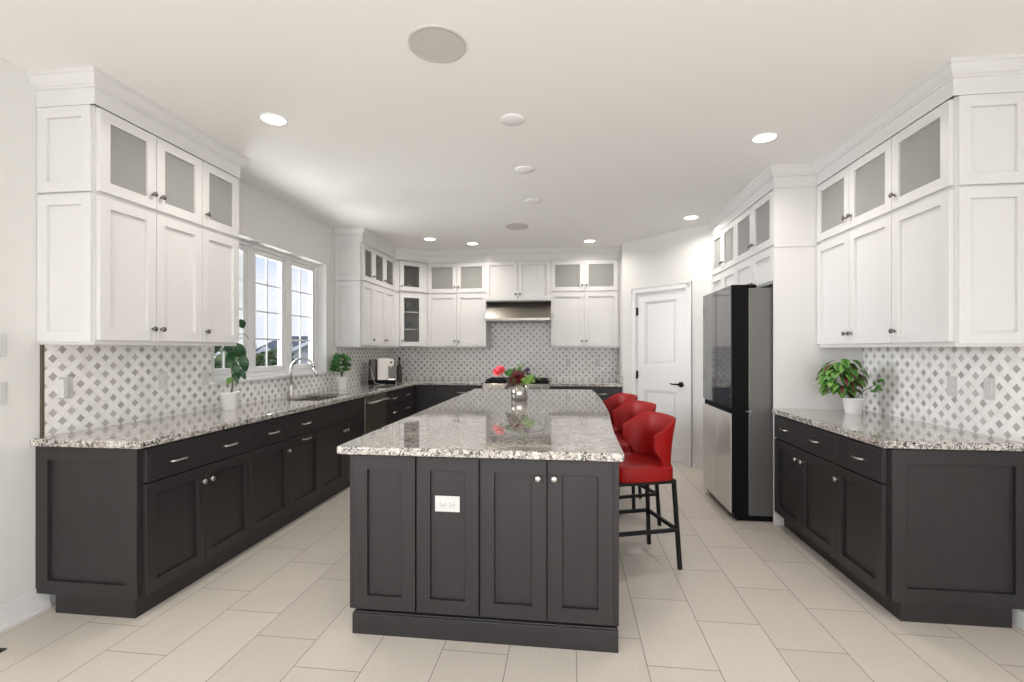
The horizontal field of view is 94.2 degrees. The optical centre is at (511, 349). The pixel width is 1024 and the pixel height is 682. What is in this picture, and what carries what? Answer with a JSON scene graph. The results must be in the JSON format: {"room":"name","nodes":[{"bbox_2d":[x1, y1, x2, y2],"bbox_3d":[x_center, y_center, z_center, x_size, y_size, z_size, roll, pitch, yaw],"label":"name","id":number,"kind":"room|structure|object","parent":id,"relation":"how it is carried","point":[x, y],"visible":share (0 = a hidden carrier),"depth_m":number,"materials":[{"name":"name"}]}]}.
{"room":"kitchen","nodes":[
{"label":"kitchen","id":0,"kind":"room"},
{"bbox_2d":[0,58,392,604],"bbox_3d":[-2.596,-0.027,2.379,0.214,2.806,10.700,0,0,7],"label":"wall","id":1,"kind":"structure","parent":0,"point":[113,384],"depth_m":2.56,"materials":[{"name":"paint"}]},
{"bbox_2d":[0,382,6,405],"bbox_3d":[-2.505,0.216,2.318,0.009,0.116,0.072,0,0,7],"label":"wall outlet","id":2,"kind":"object","parent":1,"relation":"attached to","point":[3,385],"visible":1,"depth_m":2.34,"materials":[{"name":"white plastic"}]},
{"bbox_2d":[0,333,6,355],"bbox_3d":[-2.505,-0.024,2.318,0.009,0.116,0.072,0,0,7],"label":"light switch","id":3,"kind":"object","parent":1,"relation":"attached to","point":[3,336],"visible":1,"depth_m":2.34,"materials":[{"name":"white plastic"}]},
{"bbox_2d":[0,589,51,631],"bbox_3d":[-2.791,1.312,-0.101,0.022,0.128,5.330,0,0,7],"label":"baseboard","id":4,"kind":"structure","parent":1,"relation":"attached to","point":[14,611],"depth_m":2.41,"materials":[{"name":"paint"}]},
{"bbox_2d":[58,377,72,398],"bbox_3d":[-2.445,0.211,2.616,0.034,0.120,0.078,0,0,7],"label":"wall outlet","id":5,"kind":"object","parent":1,"relation":"attached to","point":[65,384],"visible":1,"depth_m":2.59,"materials":[{"name":"white plastic"}]},
{"bbox_2d":[37,193,201,345],"bbox_3d":[-2.261,-0.420,2.828,0.370,0.788,0.728,0,0,7],"label":"upper cabinet","id":6,"kind":"object","parent":1,"relation":"attached to","point":[110,271],"visible":1,"depth_m":2.56,"materials":[{"name":"white paint"}]},
{"bbox_2d":[37,104,201,226],"bbox_3d":[-2.261,-1.042,2.828,0.370,0.456,0.728,0,0,7],"label":"upper cabinet","id":7,"kind":"object","parent":1,"relation":"attached to","point":[88,148],"visible":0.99,"depth_m":2.60,"materials":[{"name":"white paint"}]},
{"bbox_2d":[27,66,248,178],"bbox_3d":[-2.232,-1.348,3.006,0.387,0.164,1.175,0,0,7],"label":"trim","id":8,"kind":"structure","parent":1,"relation":"attached to","point":[78,85],"depth_m":2.62,"materials":[{"name":"white paint"}]},
{"bbox_2d":[158,371,167,389],"bbox_3d":[-2.381,0.211,3.244,0.010,0.120,0.075,0,0,7],"label":"wall outlet","id":9,"kind":"object","parent":1,"relation":"attached to","point":[162,376],"visible":1,"depth_m":3.24,"materials":[{"name":"beige plastic"}]},
{"bbox_2d":[201,369,208,384],"bbox_3d":[-2.335,0.211,3.622,0.009,0.116,0.072,0,0,7],"label":"wall outlet","id":10,"kind":"object","parent":1,"relation":"attached to","point":[204,373],"visible":1,"depth_m":3.62,"materials":[{"name":"beige plastic"}]},
{"bbox_2d":[45,345,392,436],"bbox_3d":[-2.179,0.213,4.998,0.012,0.497,5.000,0,0,7],"label":"backsplash","id":11,"kind":"structure","parent":1,"relation":"attached to","point":[113,384],"depth_m":3.09,"materials":[{"name":"tile"}]},
{"bbox_2d":[200,228,238,345],"bbox_3d":[-2.196,-0.420,3.366,0.370,0.788,0.355,0,0,7],"label":"upper cabinet","id":12,"kind":"object","parent":1,"relation":"attached to","point":[220,253],"visible":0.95,"depth_m":3.35,"materials":[{"name":"white paint"}]},
{"bbox_2d":[200,161,238,239],"bbox_3d":[-2.196,-1.042,3.366,0.370,0.456,0.355,0,0,7],"label":"upper cabinet","id":13,"kind":"object","parent":1,"relation":"attached to","point":[220,189],"visible":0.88,"depth_m":3.47,"materials":[{"name":"white paint"}]},
{"bbox_2d":[211,238,331,384],"bbox_3d":[-2.303,-0.347,4.623,0.207,1.249,1.865,0,0,7],"label":"window","id":14,"kind":"structure","parent":1,"relation":"in","point":[248,251],"depth_m":4.81,"materials":[{"name":"paint"}]},
{"bbox_2d":[223,279,240,368],"bbox_3d":[-2.447,-0.360,4.042,0.008,1.043,0.407,0,0,7],"label":"grille","id":15,"kind":"object","parent":14,"relation":"attached to","point":[239,279],"depth_m":4.24,"materials":[{"name":"paint"}]},
{"bbox_2d":[256,258,279,365],"bbox_3d":[-2.378,-0.360,4.614,0.008,1.043,0.407,0,0,7],"label":"grille","id":16,"kind":"object","parent":14,"relation":"attached to","point":[277,260],"depth_m":4.74,"materials":[{"name":"paint"}]},
{"bbox_2d":[292,269,310,363],"bbox_3d":[-2.309,-0.360,5.186,0.008,1.043,0.407,0,0,7],"label":"grille","id":17,"kind":"object","parent":14,"relation":"attached to","point":[309,270],"depth_m":5.34,"materials":[{"name":"paint"}]},
{"bbox_2d":[335,281,375,346],"bbox_3d":[-1.901,-0.420,5.799,0.370,0.788,0.343,0,0,7],"label":"upper cabinet","id":18,"kind":"object","parent":1,"relation":"attached to","point":[354,300],"visible":1,"depth_m":5.65,"materials":[{"name":"white paint"}]},
{"bbox_2d":[335,242,375,283],"bbox_3d":[-1.901,-1.042,5.799,0.370,0.456,0.343,0,0,7],"label":"upper cabinet","id":19,"kind":"object","parent":1,"relation":"attached to","point":[354,261],"visible":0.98,"depth_m":5.65,"materials":[{"name":"white paint"}]},
{"bbox_2d":[356,285,394,347],"bbox_3d":[-1.838,-0.420,6.325,0.370,0.788,0.718,0,0,7],"label":"upper cabinet","id":20,"kind":"object","parent":1,"relation":"attached to","point":[384,299],"visible":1,"depth_m":6.28,"materials":[{"name":"white paint"}]},
{"bbox_2d":[372,249,394,290],"bbox_3d":[-1.838,-1.042,6.325,0.370,0.456,0.718,0,0,7],"label":"upper cabinet","id":21,"kind":"object","parent":1,"relation":"attached to","point":[384,265],"visible":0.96,"depth_m":6.50,"materials":[{"name":"white paint"}]},
{"bbox_2d":[393,291,427,347],"bbox_3d":[-1.583,-0.420,7.050,0.701,0.788,0.781,0,0,7],"label":"upper cabinet","id":22,"kind":"object","parent":1,"relation":"attached to","point":[416,336],"visible":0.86,"depth_m":6.92,"materials":[{"name":"white paint"}]},
{"bbox_2d":[404,311,418,315],"bbox_3d":[-1.565,-0.539,7.061,0.662,0.018,0.738,0,0,6],"label":"shelf","id":23,"kind":"object","parent":22,"relation":"attached to","point":[406,313],"depth_m":7.00,"materials":[{"name":"white paint"}]},
{"bbox_2d":[404,329,418,331],"bbox_3d":[-1.565,-0.289,7.061,0.662,0.018,0.738,0,0,6],"label":"shelf","id":24,"kind":"object","parent":22,"relation":"attached to","point":[405,330],"depth_m":7.01,"materials":[{"name":"white paint"}]},
{"bbox_2d":[393,259,427,293],"bbox_3d":[-1.583,-1.042,7.050,0.701,0.456,0.781,0,0,7],"label":"upper cabinet","id":25,"kind":"object","parent":1,"relation":"attached to","point":[407,273],"visible":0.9,"depth_m":6.91,"materials":[{"name":"white paint"}]},
{"bbox_2d":[393,322,616,380],"bbox_3d":[-0.149,-0.027,7.365,3.475,2.806,0.212,0,0,7],"label":"wall","id":26,"kind":"structure","parent":0,"point":[512,344],"depth_m":7.24,"materials":[{"name":"tile"}]},
{"bbox_2d":[428,262,485,293],"bbox_3d":[-0.782,-1.042,7.120,0.872,0.456,0.450,0,0,7],"label":"upper cabinet","id":27,"kind":"object","parent":26,"relation":"attached to","point":[461,277],"visible":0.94,"depth_m":6.99,"materials":[{"name":"white paint"}]},
{"bbox_2d":[428,293,490,347],"bbox_3d":[-0.782,-0.420,7.120,0.872,0.788,0.450,0,0,7],"label":"upper cabinet","id":28,"kind":"object","parent":26,"relation":"attached to","point":[454,320],"visible":0.99,"depth_m":6.93,"materials":[{"name":"white paint"}]},
{"bbox_2d":[333,227,620,262],"bbox_3d":[-0.451,-1.348,6.600,3.768,0.164,1.197,0,0,-18],"label":"trim","id":29,"kind":"structure","parent":26,"relation":"attached to","point":[357,234],"depth_m":6.72,"materials":[{"name":"white paint"}]},
{"bbox_2d":[485,302,550,322],"bbox_3d":[0.106,-0.543,6.952,0.929,0.285,0.546,0,0,7],"label":"range hood","id":30,"kind":"object","parent":26,"relation":"attached to","point":[500,312],"visible":0.94,"depth_m":6.79,"materials":[{"name":"silver metal"}]},
{"bbox_2d":[486,260,550,302],"bbox_3d":[0.110,-0.979,6.986,0.933,0.581,0.500,0,0,7],"label":"upper cabinet","id":31,"kind":"object","parent":26,"relation":"attached to","point":[521,280],"visible":1,"depth_m":6.77,"materials":[{"name":"white paint"}]},
{"bbox_2d":[566,359,570,366],"bbox_3d":[0.843,0.196,7.134,0.075,0.120,0.010,0,0,7],"label":"wall outlet","id":32,"kind":"object","parent":26,"relation":"attached to","point":[568,361],"visible":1,"depth_m":7.13,"materials":[{"name":"white plastic"}]},
{"bbox_2d":[551,291,617,347],"bbox_3d":[1.042,-0.420,6.899,0.937,0.788,0.450,0,0,7],"label":"upper cabinet","id":33,"kind":"object","parent":26,"relation":"attached to","point":[578,319],"visible":1,"depth_m":6.71,"materials":[{"name":"white paint"}]},
{"bbox_2d":[618,259,619,347],"bbox_3d":[1.524,-0.648,6.862,0.030,1.244,0.383,0,0,7],"label":"strip","id":34,"kind":"object","parent":33,"relation":"attached to","point":[618,259],"visible":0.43,"depth_m":6.67,"materials":[{"name":"white paint"}]},
{"bbox_2d":[551,259,617,291],"bbox_3d":[1.042,-1.042,6.899,0.937,0.456,0.450,0,0,7],"label":"upper cabinet","id":35,"kind":"object","parent":26,"relation":"attached to","point":[595,275],"visible":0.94,"depth_m":7.01,"materials":[{"name":"white paint"}]},
{"bbox_2d":[595,359,600,366],"bbox_3d":[1.280,0.196,7.081,0.075,0.120,0.010,0,0,7],"label":"wall outlet","id":36,"kind":"object","parent":26,"relation":"attached to","point":[597,361],"visible":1,"depth_m":7.08,"materials":[{"name":"white plastic"}]},
{"bbox_2d":[0,0,1023,258],"bbox_3d":[-0.011,-1.505,2.091,5.515,0.150,10.750,0,0,7],"label":"ceiling","id":37,"kind":"structure","parent":0,"point":[642,117],"depth_m":2.57,"materials":[{"name":"paint"}]},
{"bbox_2d":[258,112,288,125],"bbox_3d":[-1.479,-1.427,2.951,0.172,0.005,0.172,0,0,7],"label":"recessed light","id":38,"kind":"object","parent":37,"relation":"in","point":[270,118],"visible":1,"depth_m":2.95,"materials":[{"name":"plastic"}]},
{"bbox_2d":[423,237,436,240],"bbox_3d":[-1.061,-1.427,6.156,0.172,0.005,0.172,0,0,7],"label":"recessed light","id":39,"kind":"object","parent":37,"relation":"in","point":[427,238],"visible":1,"depth_m":6.17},
{"bbox_2d":[408,24,465,62],"bbox_3d":[-0.350,-1.426,2.228,0.272,0.007,0.272,0,0,7],"label":"ceiling speaker","id":40,"kind":"object","parent":37,"relation":"attached to","point":[433,43],"visible":1,"depth_m":2.21},
{"bbox_2d":[466,242,478,244],"bbox_3d":[-0.533,-1.427,6.418,0.172,0.005,0.172,0,0,7],"label":"recessed light","id":41,"kind":"object","parent":37,"relation":"in","point":[468,243],"visible":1,"depth_m":6.40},
{"bbox_2d":[500,113,524,125],"bbox_3d":[0.003,-1.424,2.957,0.152,0.011,0.152,0,0,7],"label":"cover plate","id":42,"kind":"object","parent":37,"relation":"attached to","point":[512,119],"visible":1,"depth_m":2.94,"materials":[{"name":"plastic"}]},
{"bbox_2d":[505,223,528,229],"bbox_3d":[0.059,-1.426,5.530,0.272,0.007,0.272,0,0,7],"label":"ceiling speaker","id":43,"kind":"object","parent":37,"relation":"attached to","point":[516,226],"visible":1,"depth_m":5.51},
{"bbox_2d":[515,166,533,173],"bbox_3d":[0.100,-1.424,3.778,0.152,0.011,0.152,0,0,7],"label":"cover plate","id":44,"kind":"object","parent":37,"relation":"attached to","point":[521,169],"visible":1,"depth_m":3.75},
{"bbox_2d":[525,198,540,203],"bbox_3d":[0.203,-1.424,4.580,0.152,0.011,0.152,0,0,7],"label":"cover plate","id":45,"kind":"object","parent":37,"relation":"attached to","point":[528,201],"visible":1,"depth_m":4.56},
{"bbox_2d":[583,239,595,242],"bbox_3d":[1.021,-1.427,6.269,0.172,0.005,0.172,0,0,7],"label":"recessed light","id":46,"kind":"object","parent":37,"relation":"in","point":[590,240],"visible":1,"depth_m":6.29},
{"bbox_2d":[683,215,698,219],"bbox_3d":[1.939,-1.427,5.152,0.172,0.005,0.172,0,0,7],"label":"recessed light","id":47,"kind":"object","parent":37,"relation":"in","point":[691,217],"visible":1,"depth_m":5.14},
{"bbox_2d":[750,132,778,142],"bbox_3d":[1.703,-1.427,3.208,0.172,0.005,0.172,0,0,7],"label":"recessed light","id":48,"kind":"object","parent":37,"relation":"in","point":[764,137],"visible":1,"depth_m":3.20,"materials":[{"name":"plastic"}]},
{"bbox_2d":[0,461,1023,681],"bbox_3d":[-0.014,1.436,2.067,5.415,0.120,10.700,0,0,7],"label":"floor","id":49,"kind":"structure","parent":0,"point":[749,601],"depth_m":2.32,"materials":[{"name":"tile"}]},
{"bbox_2d":[35,424,250,618],"bbox_3d":[-2.118,0.939,2.860,0.646,0.875,0.839,0,0,7],"label":"base cabinet","id":50,"kind":"object","parent":49,"relation":"on","point":[119,532],"visible":0.97,"depth_m":2.48,"materials":[{"name":"black wood"}]},
{"bbox_2d":[30,379,485,448],"bbox_3d":[-1.413,0.481,4.873,1.561,0.039,5.061,0,0,7],"label":"countertop","id":51,"kind":"structure","parent":50,"relation":"on","point":[156,431],"depth_m":3.13,"materials":[{"name":"stone"}]},
{"bbox_2d":[219,319,248,409],"bbox_3d":[-2.149,0.109,3.717,0.140,0.704,0.286,0,0,27],"label":"potted plant","id":52,"kind":"object","parent":51,"relation":"on","point":[228,399],"visible":0.94,"depth_m":3.68,"materials":[{"name":"green plant"}]},
{"bbox_2d":[288,357,318,396],"bbox_3d":[-2.035,0.268,4.648,0.302,0.387,0.099,0,0,7],"label":"faucet","id":53,"kind":"object","parent":51,"relation":"on","point":[291,388],"visible":1,"depth_m":4.63,"materials":[{"name":"silver metal"}]},
{"bbox_2d":[298,397,334,400],"bbox_3d":[-1.901,0.596,4.647,0.412,0.188,0.722,0,0,7],"label":"sink","id":54,"kind":"object","parent":51,"relation":"in","point":[314,398],"visible":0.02,"depth_m":5.00,"materials":[{"name":"silver metal"}]},
{"bbox_2d":[329,353,351,388],"bbox_3d":[-1.984,0.252,5.505,0.250,0.419,0.324,0,0,7],"label":"potted plant","id":55,"kind":"object","parent":51,"relation":"on","point":[341,381],"visible":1,"depth_m":5.48,"materials":[{"name":"green plant"}]},
{"bbox_2d":[368,358,395,383],"bbox_3d":[-1.746,0.287,6.397,0.350,0.342,0.372,0,0,-13],"label":"coffee machine","id":56,"kind":"object","parent":51,"relation":"on","point":[379,367],"visible":1,"depth_m":6.30,"materials":[{"name":"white plastic"}]},
{"bbox_2d":[397,357,401,380],"bbox_3d":[-1.640,0.285,6.927,0.080,0.352,0.080,0,0,7],"label":"bottle","id":57,"kind":"object","parent":51,"relation":"on","point":[399,366],"visible":0.98,"depth_m":6.89,"materials":[{"name":"black glass"}]},
{"bbox_2d":[244,415,291,550],"bbox_3d":[-2.041,0.939,3.499,0.646,0.875,0.449,0,0,7],"label":"base cabinet","id":58,"kind":"object","parent":49,"relation":"on","point":[270,450],"visible":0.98,"depth_m":3.45,"materials":[{"name":"black wood"}]},
{"bbox_2d":[283,408,319,526],"bbox_3d":[-1.987,0.939,3.947,0.646,0.875,0.454,0,0,7],"label":"base cabinet","id":59,"kind":"object","parent":49,"relation":"on","point":[304,431],"visible":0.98,"depth_m":3.91,"materials":[{"name":"black wood"}]},
{"bbox_2d":[297,397,364,506],"bbox_3d":[-1.905,0.939,4.622,0.645,0.875,0.905,0,0,7],"label":"base cabinet","id":60,"kind":"object","parent":49,"relation":"on","point":[343,422],"visible":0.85,"depth_m":4.46,"materials":[{"name":"black wood"}]},
{"bbox_2d":[363,392,389,433],"bbox_3d":[-1.800,0.939,5.371,0.673,0.874,0.602,0,0,7],"label":"dishwasher","id":61,"kind":"object","parent":49,"relation":"on","point":[375,414],"visible":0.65,"depth_m":5.31,"materials":[{"name":"black metal"}]},
{"bbox_2d":[385,386,413,424],"bbox_3d":[-1.713,0.939,6.211,0.646,0.875,1.080,0,0,7],"label":"base cabinet","id":62,"kind":"object","parent":49,"relation":"on","point":[400,405],"visible":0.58,"depth_m":6.10,"materials":[{"name":"black wood"}]},
{"bbox_2d":[414,385,435,413],"bbox_3d":[-1.484,0.939,7.090,0.889,0.875,0.676,0,0,7],"label":"base cabinet","id":63,"kind":"object","parent":49,"relation":"on","point":[424,395],"visible":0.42,"depth_m":6.73,"materials":[{"name":"wood"}]},
{"bbox_2d":[436,385,481,404],"bbox_3d":[-0.711,0.939,6.982,0.671,0.875,0.706,0,0,7],"label":"base cabinet","id":64,"kind":"object","parent":49,"relation":"on","point":[443,392],"visible":0.22,"depth_m":6.68,"materials":[{"name":"black wood"}]},
{"bbox_2d":[350,454,618,652],"bbox_3d":[0.038,0.939,3.834,1.296,0.875,3.279,0,0,7],"label":"kitchen island","id":65,"kind":"object","parent":49,"relation":"on","point":[519,552],"visible":0.94,"depth_m":2.23,"materials":[{"name":"black wood"}]},
{"bbox_2d":[435,495,459,511],"bbox_3d":[-0.308,0.734,2.262,0.120,0.075,0.009,0,0,7],"label":"outlet plate","id":66,"kind":"object","parent":65,"relation":"attached to","point":[443,503],"depth_m":2.26,"materials":[{"name":"white plastic"}]},
{"bbox_2d":[337,389,623,461],"bbox_3d":[0.059,0.481,3.861,1.405,0.039,3.380,0,0,7],"label":"island countertop","id":67,"kind":"structure","parent":65,"relation":"on","point":[552,424],"depth_m":2.67,"materials":[{"name":"stone"}]},
{"bbox_2d":[511,384,527,400],"bbox_3d":[0.068,0.391,4.323,0.154,0.140,0.154,0,0,7],"label":"vase","id":68,"kind":"object","parent":67,"relation":"on","point":[518,392],"visible":0.93,"depth_m":4.26,"materials":[{"name":"silver metal"}]},
{"bbox_2d":[493,365,506,379],"bbox_3d":[-0.061,0.295,4.316,0.242,0.306,0.110,0,0,21],"label":"rose","id":69,"kind":"object","parent":68,"relation":"in","point":[498,370],"visible":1,"depth_m":4.32,"materials":[{"name":"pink plant"}]},
{"bbox_2d":[508,369,525,384],"bbox_3d":[0.048,0.314,4.300,0.169,0.265,0.119,0,0,7],"label":"dahlia","id":70,"kind":"object","parent":68,"relation":"in","point":[517,375],"visible":0.99,"depth_m":4.29,"materials":[{"name":"plant"}]},
{"bbox_2d":[505,363,542,389],"bbox_3d":[0.103,0.281,4.297,0.345,0.324,0.107,0,0,7],"label":"leaf spray","id":71,"kind":"object","parent":68,"relation":"in","point":[528,379],"visible":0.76,"depth_m":4.29,"materials":[{"name":"plant"}]},
{"bbox_2d":[525,367,533,376],"bbox_3d":[0.130,0.303,4.311,0.133,0.289,0.041,0,0,7],"label":"sprig","id":72,"kind":"object","parent":68,"relation":"in","point":[527,368],"visible":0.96,"depth_m":4.31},
{"bbox_2d":[482,377,551,388],"bbox_3d":[0.090,0.854,6.858,0.936,0.865,0.733,0,0,7],"label":"range","id":73,"kind":"object","parent":49,"relation":"on","point":[493,382],"visible":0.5,"depth_m":6.59,"materials":[{"name":"silver metal"}]},
{"bbox_2d":[485,381,549,383],"bbox_3d":[0.093,0.468,6.879,0.884,0.007,0.550,0,0,7],"label":"cooktop","id":74,"kind":"object","parent":73,"relation":"in","point":[536,382],"depth_m":6.69,"materials":[{"name":"black metal"}]},
{"bbox_2d":[551,386,621,400],"bbox_3d":[1.042,0.939,6.770,0.961,0.875,0.706,0,0,7],"label":"base cabinet","id":75,"kind":"object","parent":49,"relation":"on","point":[604,393],"visible":0.09,"depth_m":6.42,"materials":[{"name":"black wood"}]},
{"bbox_2d":[550,374,622,386],"bbox_3d":[1.042,0.431,6.768,0.964,0.139,0.709,0,0,7],"label":"countertop","id":76,"kind":"structure","parent":75,"relation":"on","point":[584,383],"depth_m":6.46,"materials":[{"name":"stone"}]},
{"bbox_2d":[603,393,641,498],"bbox_3d":[0.933,0.904,4.543,0.474,0.946,0.471,0,0,-13],"label":"bar stool","id":77,"kind":"object","parent":49,"relation":"on","point":[618,399],"visible":0.3,"depth_m":4.73,"materials":[{"name":"red leather"}]},
{"bbox_2d":[611,400,661,525],"bbox_3d":[0.895,0.904,3.853,0.474,0.946,0.471,0,0,-15],"label":"bar stool","id":78,"kind":"object","parent":49,"relation":"on","point":[628,410],"visible":0.25,"depth_m":4.00,"materials":[{"name":"red leather"}]},
{"bbox_2d":[619,411,681,569],"bbox_3d":[0.801,0.904,3.128,0.474,0.946,0.471,0,0,-12],"label":"bar stool","id":79,"kind":"object","parent":49,"relation":"on","point":[649,434],"visible":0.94,"depth_m":2.98,"materials":[{"name":"red leather"}]},
{"bbox_2d":[712,267,734,292],"bbox_3d":[2.390,0.281,4.959,0.432,2.190,0.779,0,0,7],"label":"upper cabinet","id":80,"kind":"object","parent":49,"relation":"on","point":[727,278],"visible":0.09,"depth_m":4.95,"materials":[{"name":"white paint"}]},
{"bbox_2d":[703,284,772,521],"bbox_3d":[2.271,0.428,4.141,0.950,1.896,0.812,0,0,7],"label":"refrigerator","id":81,"kind":"object","parent":49,"relation":"on","point":[737,319],"visible":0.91,"depth_m":3.80,"materials":[{"name":"grey metal"}]},
{"bbox_2d":[774,415,848,577],"bbox_3d":[2.309,0.939,3.256,0.686,0.875,0.870,0,0,7],"label":"base cabinet","id":82,"kind":"object","parent":49,"relation":"on","point":[805,463],"visible":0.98,"depth_m":3.23,"materials":[{"name":"black wood"}]},
{"bbox_2d":[772,408,1023,451],"bbox_3d":[2.288,0.481,3.025,0.672,0.039,1.340,0,0,7],"label":"countertop","id":83,"kind":"structure","parent":82,"relation":"on","point":[881,430],"depth_m":2.66,"materials":[{"name":"stone"}]},
{"bbox_2d":[816,358,883,413],"bbox_3d":[2.441,0.262,3.424,0.458,0.398,0.269,0,0,7],"label":"potted plant","id":84,"kind":"object","parent":83,"relation":"on","point":[827,376],"visible":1,"depth_m":3.38,"materials":[{"name":"green plant"}]},
{"bbox_2d":[773,186,862,524],"bbox_3d":[2.378,0.053,3.698,0.654,2.646,0.030,0,0,7],"label":"panel","id":85,"kind":"object","parent":49,"relation":"on","point":[798,360],"visible":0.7,"depth_m":3.71,"materials":[{"name":"white paint"}]},
{"bbox_2d":[832,434,1023,627],"bbox_3d":[2.229,0.939,2.594,0.686,0.875,0.465,0,0,7],"label":"base cabinet","id":86,"kind":"object","parent":49,"relation":"on","point":[930,535],"visible":1,"depth_m":2.39,"materials":[{"name":"black wood"}]},
{"bbox_2d":[617,245,621,375],"bbox_3d":[1.589,-0.027,6.846,0.100,2.806,0.825,0,0,7],"label":"wall","id":87,"kind":"structure","parent":0,"point":[619,350],"depth_m":6.63,"materials":[{"name":"paint"}]},
{"bbox_2d":[622,224,719,457],"bbox_3d":[1.927,-0.027,5.906,0.110,2.806,1.300,0,0,-38],"label":"wall","id":88,"kind":"structure","parent":0,"point":[683,255],"depth_m":5.68,"materials":[{"name":"paint"}]},
{"bbox_2d":[630,281,691,466],"bbox_3d":[1.863,0.286,5.938,0.170,2.180,0.870,0,0,-38],"label":"door","id":89,"kind":"structure","parent":88,"relation":"in","point":[660,315],"depth_m":5.88,"materials":[{"name":"paint"}]},
{"bbox_2d":[692,456,702,468],"bbox_3d":[1.869,1.312,5.873,0.022,0.128,1.280,0,0,-38],"label":"baseboard","id":90,"kind":"structure","parent":88,"relation":"attached to","point":[697,462],"depth_m":5.51,"materials":[{"name":"paint"}]},
{"bbox_2d":[712,220,737,276],"bbox_3d":[2.390,-1.042,4.959,0.432,0.456,0.780,0,0,7],"label":"upper cabinet","id":91,"kind":"object","parent":88,"relation":"attached to","point":[723,242],"visible":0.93,"depth_m":5.11,"materials":[{"name":"white paint"}]},
{"bbox_2d":[863,92,1023,442],"bbox_3d":[2.568,-0.027,1.754,0.212,2.806,10.700,0,0,7],"label":"wall","id":92,"kind":"structure","parent":0,"point":[914,387],"depth_m":2.80,"materials":[{"name":"tile"}]},
{"bbox_2d":[735,248,772,287],"bbox_3d":[2.416,-0.671,4.136,0.682,0.285,0.848,0,0,7],"label":"upper cabinet","id":93,"kind":"object","parent":92,"relation":"attached to","point":[758,270],"visible":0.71,"depth_m":4.07,"materials":[{"name":"white paint"}]},
{"bbox_2d":[735,190,772,264],"bbox_3d":[2.416,-1.042,4.136,0.682,0.456,0.848,0,0,7],"label":"upper cabinet","id":94,"kind":"object","parent":92,"relation":"attached to","point":[753,227],"visible":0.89,"depth_m":4.35,"materials":[{"name":"white paint"}]},
{"bbox_2d":[816,214,894,347],"bbox_3d":[2.465,-0.414,3.241,0.373,0.799,0.867,0,0,7],"label":"upper cabinet","id":95,"kind":"object","parent":92,"relation":"attached to","point":[854,268],"visible":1,"depth_m":3.20,"materials":[{"name":"white paint"}]},
{"bbox_2d":[816,138,894,243],"bbox_3d":[2.465,-1.042,3.241,0.373,0.456,0.867,0,0,7],"label":"upper cabinet","id":96,"kind":"object","parent":92,"relation":"attached to","point":[855,197],"visible":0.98,"depth_m":3.40,"materials":[{"name":"white paint"}]},
{"bbox_2d":[707,53,1023,236],"bbox_3d":[2.196,-1.348,3.813,0.410,0.164,3.106,0,0,-5],"label":"trim","id":97,"kind":"structure","parent":92,"relation":"attached to","point":[1004,73],"depth_m":2.76,"materials":[{"name":"white paint"}]},
{"bbox_2d":[863,347,1023,442],"bbox_3d":[2.617,0.218,2.990,0.012,0.487,1.325,0,0,7],"label":"backsplash","id":98,"kind":"structure","parent":92,"relation":"attached to","point":[914,387],"depth_m":2.81,"materials":[{"name":"tile"}]},
{"bbox_2d":[947,376,957,396],"bbox_3d":[2.582,0.216,2.790,0.010,0.120,0.075,0,0,7],"label":"wall outlet","id":99,"kind":"object","parent":92,"relation":"attached to","point":[952,381],"visible":1,"depth_m":2.78,"materials":[{"name":"white plastic"}]},
{"bbox_2d":[888,185,1023,346],"bbox_3d":[2.385,-0.414,2.581,0.373,0.799,0.463,0,0,7],"label":"upper cabinet","id":100,"kind":"object","parent":92,"relation":"attached to","point":[958,252],"visible":1,"depth_m":2.37,"materials":[{"name":"white paint"}]},
{"bbox_2d":[888,92,1023,211],"bbox_3d":[2.385,-1.042,2.581,0.373,0.456,0.463,0,0,7],"label":"upper cabinet","id":101,"kind":"object","parent":92,"relation":"attached to","point":[967,140],"visible":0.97,"depth_m":2.37,"materials":[{"name":"white paint"}]},
{"bbox_2d":[984,378,995,400],"bbox_3d":[2.552,0.211,2.542,0.009,0.116,0.072,0,0,7],"label":"wall outlet","id":102,"kind":"object","parent":92,"relation":"attached to","point":[989,383],"visible":1,"depth_m":2.54,"materials":[{"name":"white plastic"}]},
{"bbox_2d":[1012,609,1023,629],"bbox_3d":[2.188,1.312,-0.466,0.034,0.128,5.800,0,0,7],"label":"baseboard","id":103,"kind":"structure","parent":92,"relation":"attached to","point":[1017,614],"depth_m":2.36,"materials":[{"name":"paint"}]},
{"label":"outside","id":104,"kind":"structure","parent":0,"visible":0},
{"bbox_3d":[-52.831,4.576,76.902,116.630,0.200,180.000,0,0,7],"label":"ground","id":105,"kind":"structure","parent":104,"visible":0},
{"bbox_2d":[214,346,237,368],"bbox_3d":[-13.557,1.853,21.098,3.805,5.263,3.652,0,0,7],"label":"tree","id":106,"kind":"object","parent":105,"relation":"on","point":[218,361],"visible":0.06,"depth_m":20.44,"materials":[{"name":"green plant"}]},
{"bbox_2d":[256,346,276,365],"bbox_3d":[-20.748,2.086,39.963,3.607,4.780,4.070,0,0,-28],"label":"house","id":107,"kind":"structure","parent":105,"relation":"on","point":[263,349],"depth_m":38.10,"materials":[{"name":"grey"}]},
{"bbox_2d":[256,347,296,366],"bbox_3d":[-16.649,2.130,33.477,3.093,4.709,3.283,0,0,7],"label":"tree","id":108,"kind":"object","parent":105,"relation":"on","point":[271,353],"visible":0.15,"depth_m":32.82,"materials":[{"name":"green plant"}]},
{"bbox_2d":[256,342,307,363],"bbox_3d":[-24.231,1.836,51.558,8.870,5.280,7.933,0,0,42],"label":"house","id":109,"kind":"structure","parent":105,"relation":"on","point":[304,345],"depth_m":48.80,"materials":[{"name":"grey"}]},
{"bbox_2d":[257,336,307,348],"bbox_3d":[-49.481,0.686,110.519,9.870,7.580,16.919,0,0,17],"label":"house","id":110,"kind":"structure","parent":105,"relation":"on","point":[293,337],"depth_m":108.60,"materials":[{"name":"beige"}]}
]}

